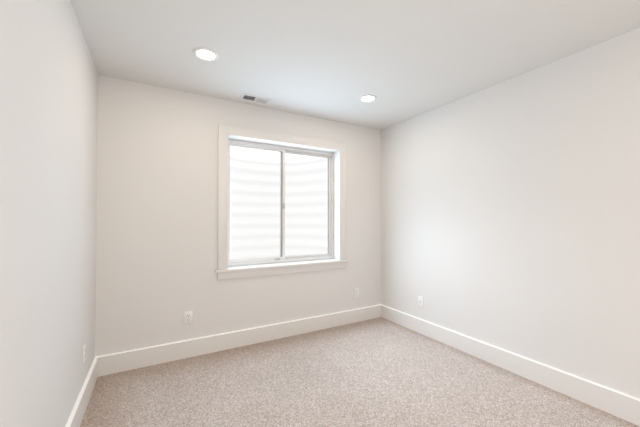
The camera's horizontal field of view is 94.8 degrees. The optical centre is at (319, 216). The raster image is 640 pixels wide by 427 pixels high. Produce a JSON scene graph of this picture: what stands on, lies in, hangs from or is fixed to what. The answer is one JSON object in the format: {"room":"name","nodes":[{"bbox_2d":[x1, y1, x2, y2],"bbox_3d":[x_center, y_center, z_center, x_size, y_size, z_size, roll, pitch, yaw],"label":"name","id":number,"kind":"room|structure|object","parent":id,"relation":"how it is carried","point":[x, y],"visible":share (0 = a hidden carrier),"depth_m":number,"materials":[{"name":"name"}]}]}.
{"room":"empty bedroom","nodes":[
{"label":"empty bedroom","id":0,"kind":"room"},
{"bbox_2d":[0,0,97,426],"bbox_3d":[-0.850,0.038,0.574,0.120,2.430,4.578,0,-1,-30],"label":"wall","id":1,"kind":"structure","parent":0,"point":[49,75],"depth_m":1.24,"materials":[{"name":"white paint"}]},
{"bbox_2d":[65,356,97,426],"bbox_3d":[-0.754,1.175,0.532,0.020,0.156,4.198,0,-1,-30],"label":"baseboard","id":2,"kind":"structure","parent":1,"relation":"attached to","point":[75,419],"depth_m":1.89,"materials":[{"name":"paint"}]},
{"bbox_2d":[82,343,85,363],"bbox_3d":[-1.566,0.908,1.953,0.008,0.115,0.070,0,-1,-30],"label":"outlet","id":3,"kind":"object","parent":1,"relation":"attached to","point":[84,345],"visible":1,"depth_m":1.94,"materials":[{"name":"white plastic"}]},
{"bbox_2d":[95,75,380,356],"bbox_3d":[-0.566,0.075,3.218,2.985,2.430,0.260,0,-1,-30],"label":"wall","id":4,"kind":"structure","parent":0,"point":[157,227],"depth_m":2.69,"materials":[{"name":"white paint"}]},
{"bbox_2d":[184,311,192,324],"bbox_3d":[-1.204,0.925,2.689,0.070,0.115,0.008,0,-1,-30],"label":"outlet","id":5,"kind":"object","parent":4,"relation":"attached to","point":[188,316],"visible":1,"depth_m":2.69,"materials":[{"name":"white plastic"}]},
{"bbox_2d":[98,305,380,376],"bbox_3d":[-0.497,1.210,3.080,2.985,0.156,0.020,0,-1,-30],"label":"baseboard","id":6,"kind":"structure","parent":4,"relation":"attached to","point":[113,363],"depth_m":2.82,"materials":[{"name":"paint"}]},
{"bbox_2d":[229,156,327,259],"bbox_3d":[-0.671,0.043,3.783,1.559,1.670,0.833,0,-1,-30],"label":"window well","id":7,"kind":"object","parent":4,"relation":"attached to","point":[254,184],"visible":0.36,"depth_m":4.10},
{"bbox_2d":[228,139,332,266],"bbox_3d":[-0.415,-0.138,3.334,1.300,1.310,0.093,0,-1,-30],"label":"frame","id":8,"kind":"object","parent":4,"relation":"in","point":[231,142],"depth_m":3.32,"materials":[{"name":"white plastic"}]},
{"bbox_2d":[218,262,345,279],"bbox_3d":[-0.334,0.578,3.182,1.484,0.075,0.018,0,-1,-30],"label":"apron","id":9,"kind":"object","parent":4,"relation":"attached to","point":[296,269],"depth_m":3.11,"materials":[{"name":"white wood"}]},
{"bbox_2d":[218,124,345,269],"bbox_3d":[-0.334,-0.186,3.193,1.484,1.402,0.018,0,-1,-30],"label":"trim","id":10,"kind":"structure","parent":4,"relation":"attached to","point":[223,130],"depth_m":2.96,"materials":[{"name":"white wood"}]},
{"bbox_2d":[215,259,348,272],"bbox_3d":[-0.361,0.529,3.230,1.524,0.026,0.180,0,-1,-30],"label":"window stool","id":11,"kind":"structure","parent":4,"relation":"attached to","point":[326,261],"depth_m":3.15,"materials":[{"name":"white wood"}]},
{"bbox_2d":[228,135,338,259],"bbox_3d":[-0.372,-0.147,3.259,1.330,1.325,0.135,0,-1,-30],"label":"jamb","id":12,"kind":"structure","parent":4,"relation":"attached to","point":[335,152],"depth_m":3.55,"materials":[{"name":"white wood"}]},
{"bbox_2d":[354,288,358,296],"bbox_3d":[0.454,0.938,3.631,0.070,0.115,0.008,0,-1,-30],"label":"outlet","id":13,"kind":"object","parent":4,"relation":"attached to","point":[356,290],"visible":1,"depth_m":3.63,"materials":[{"name":"white plastic"}]},
{"bbox_2d":[70,0,639,129],"bbox_3d":[0.500,-1.231,1.359,3.225,0.130,4.578,0,-1,-30],"label":"ceiling","id":14,"kind":"structure","parent":0,"point":[313,58],"depth_m":1.98,"materials":[{"name":"white paint"}]},
{"bbox_2d":[193,47,218,61],"bbox_3d":[-0.810,-1.151,2.093,0.172,0.011,0.172,0,-1,-30],"label":"recessed light","id":15,"kind":"object","parent":14,"relation":"in","point":[202,53],"visible":1,"depth_m":2.08,"materials":[{"name":"white plastic"}]},
{"bbox_2d":[239,93,271,104],"bbox_3d":[-0.628,-1.189,2.863,0.285,0.112,0.145,0,-1,-30],"label":"ceiling register","id":16,"kind":"object","parent":14,"relation":"in","point":[247,97],"depth_m":2.87,"materials":[{"name":"white metal"}]},
{"bbox_2d":[359,94,376,101],"bbox_3d":[0.461,-1.141,2.844,0.172,0.011,0.172,0,-1,-30],"label":"recessed light","id":17,"kind":"object","parent":14,"relation":"in","point":[368,97],"visible":1,"depth_m":2.83,"materials":[{"name":"white plastic"}]},
{"bbox_2d":[80,317,639,426],"bbox_3d":[0.500,1.324,1.323,3.225,0.120,4.578,0,-1,-30],"label":"floor","id":18,"kind":"structure","parent":0,"point":[376,372],"depth_m":2.17,"materials":[{"name":"beige carpet"}]},
{"bbox_2d":[381,28,639,398],"bbox_3d":[1.850,0.060,2.107,0.120,2.430,4.578,0,-1,-30],"label":"wall","id":19,"kind":"structure","parent":0,"point":[511,207],"depth_m":2.31,"materials":[{"name":"white paint"}]},
{"bbox_2d":[418,296,422,306],"bbox_3d":[1.112,0.943,3.257,0.016,0.115,0.070,0,-1,-30],"label":"outlet","id":20,"kind":"object","parent":19,"relation":"attached to","point":[420,299],"visible":1,"depth_m":3.26,"materials":[{"name":"white plastic"}]},
{"bbox_2d":[380,304,639,425],"bbox_3d":[1.824,1.195,1.996,0.020,0.156,4.198,0,-1,-30],"label":"baseboard","id":21,"kind":"structure","parent":19,"relation":"attached to","point":[626,407],"depth_m":2.28,"materials":[{"name":"paint"}]}
]}

